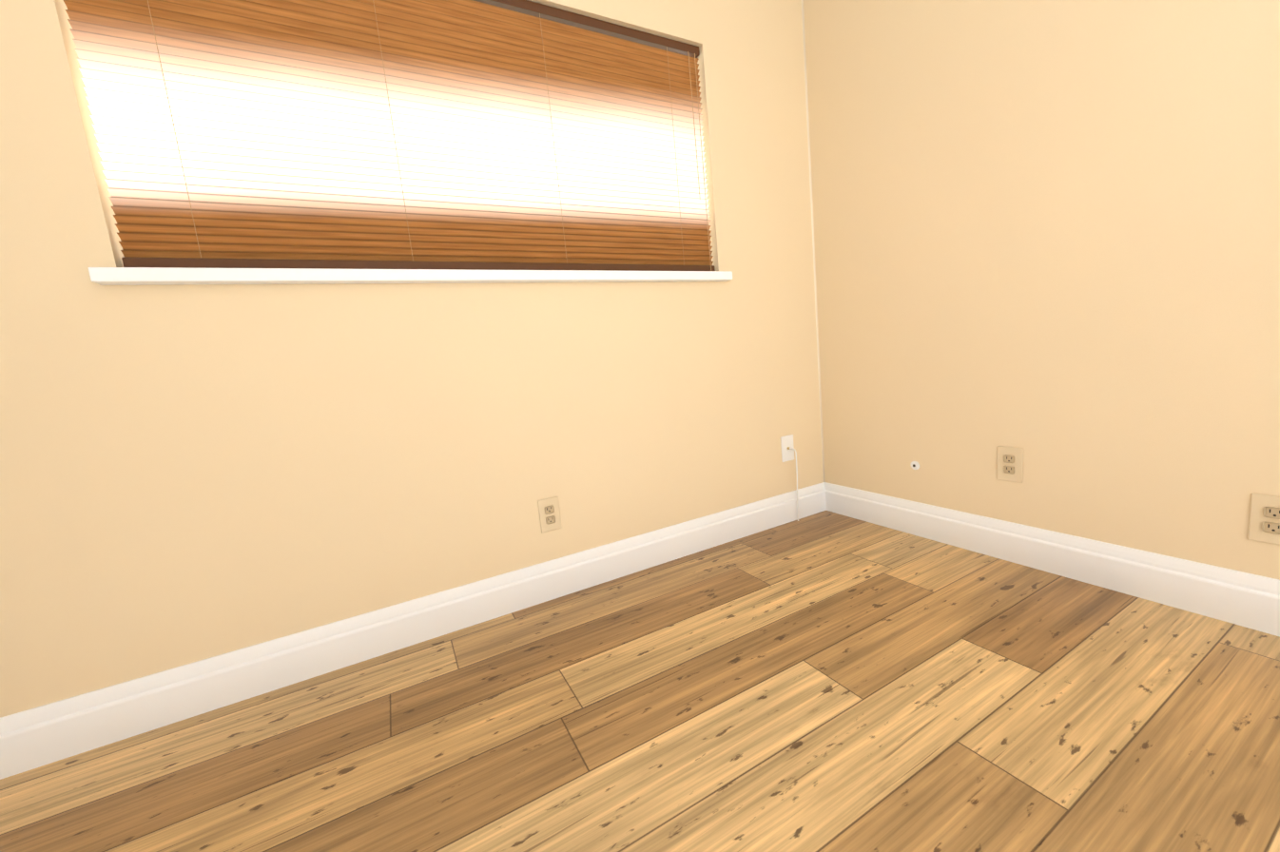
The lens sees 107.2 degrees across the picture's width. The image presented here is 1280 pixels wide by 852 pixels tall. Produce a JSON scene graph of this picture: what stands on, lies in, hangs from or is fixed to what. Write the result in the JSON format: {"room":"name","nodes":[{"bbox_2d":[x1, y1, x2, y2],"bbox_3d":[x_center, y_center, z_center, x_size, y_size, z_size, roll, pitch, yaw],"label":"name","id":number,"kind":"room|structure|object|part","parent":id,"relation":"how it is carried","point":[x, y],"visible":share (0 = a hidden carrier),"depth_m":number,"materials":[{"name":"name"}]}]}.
{"room":"empty bedroom","nodes":[
{"label":"empty bedroom","id":0,"kind":"room"},
{"bbox_2d":[0,0,823,717],"bbox_3d":[-0.885,-0.502,1.461,4.160,2.440,0.150,-9,8,-27],"label":"wall","id":1,"kind":"structure","parent":0,"point":[190,474],"depth_m":1.42,"materials":[{"name":"paint"}]},
{"bbox_2d":[63,0,715,271],"bbox_3d":[-0.524,-0.891,1.564,1.848,1.042,0.041,-9,8,-27],"label":"window blinds","id":2,"kind":"object","parent":1,"relation":"attached to","point":[444,134],"visible":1,"depth_m":1.45,"materials":[{"name":"brown wood"}]},
{"bbox_2d":[88,267,732,285],"bbox_3d":[-0.488,-0.503,1.619,1.930,0.034,0.145,-9,8,-27],"label":"window sill","id":3,"kind":"structure","parent":1,"relation":"attached to","point":[137,276],"depth_m":1.38,"materials":[{"name":"white wood"}]},
{"bbox_2d":[0,482,825,779],"bbox_3d":[-0.398,0.582,1.713,3.030,0.142,0.019,-9,8,-27],"label":"baseboard","id":4,"kind":"structure","parent":1,"relation":"attached to","point":[59,729],"depth_m":1.43,"materials":[{"name":"white wood"}]},
{"bbox_2d":[537,496,562,533],"bbox_3d":[-0.331,0.326,1.733,0.078,0.124,0.010,-9,8,-27],"label":"electrical outlet","id":5,"kind":"object","parent":1,"relation":"attached to","point":[549,512],"visible":1,"depth_m":1.73,"materials":[{"name":"beige plastic"}]},
{"bbox_2d":[780,434,798,521],"bbox_3d":[0.740,0.255,2.274,0.078,0.419,0.058,-9,8,-27],"label":"outlet","id":6,"kind":"object","parent":1,"relation":"attached to","point":[787,449],"visible":1,"depth_m":2.27,"materials":[{"name":"white plastic"}]},
{"bbox_3d":[0.713,0.108,2.278,0.078,0.124,0.005,-9,8,-27],"label":"plate","id":7,"kind":"part","parent":6,"relation":"part of","materials":[{"name":"white plastic"}]},
{"bbox_3d":[0.745,0.263,2.274,0.015,0.402,0.053,-9,8,-27],"label":"cord","id":8,"kind":"part","parent":6,"relation":"part of","materials":[{"name":"white plastic"}]},
{"bbox_2d":[801,0,825,482],"bbox_3d":[0.837,-0.819,2.269,0.007,2.243,0.007,-9,8,-27],"label":"trim","id":9,"kind":"structure","parent":1,"relation":"attached to","point":[811,206],"depth_m":2.26,"materials":[{"name":"beige paint"}]},
{"bbox_2d":[0,510,1279,851],"bbox_3d":[0.192,0.904,-0.153,4.160,0.120,4.200,-9,8,-27],"label":"floor","id":10,"kind":"structure","parent":0,"point":[825,682],"depth_m":1.07,"materials":[{"name":"brown wood"}]},
{"bbox_2d":[803,0,1279,580],"bbox_3d":[1.863,-0.645,0.534,0.150,2.440,4.050,-9,8,-27],"label":"wall","id":11,"kind":"structure","parent":0,"point":[1047,236],"depth_m":1.48,"materials":[{"name":"paint"}]},
{"bbox_2d":[910,461,919,469],"bbox_3d":[1.152,0.166,1.977,0.008,0.038,0.038,-9,8,-27],"label":"grommet","id":12,"kind":"object","parent":11,"relation":"attached to","point":[914,465],"visible":1,"depth_m":1.97,"materials":[{"name":"white plastic"}]},
{"bbox_2d":[997,446,1023,483],"bbox_3d":[1.307,0.136,1.669,0.010,0.124,0.078,-9,8,-27],"label":"electrical outlet","id":13,"kind":"object","parent":11,"relation":"attached to","point":[1010,463],"visible":1,"depth_m":1.67,"materials":[{"name":"beige plastic"}]},
{"bbox_2d":[825,482,1279,637],"bbox_3d":[1.863,0.496,0.710,0.019,0.142,3.900,-9,8,-27],"label":"baseboard","id":14,"kind":"structure","parent":11,"relation":"attached to","point":[1240,598],"depth_m":1.50,"materials":[{"name":"white wood"}]},
{"bbox_2d":[1247,493,1279,544],"bbox_3d":[1.581,0.235,1.176,0.010,0.124,0.078,-9,8,-27],"label":"electrical outlet","id":15,"kind":"object","parent":11,"relation":"attached to","point":[1264,524],"visible":1,"depth_m":1.19,"materials":[{"name":"beige plastic"}]}
]}

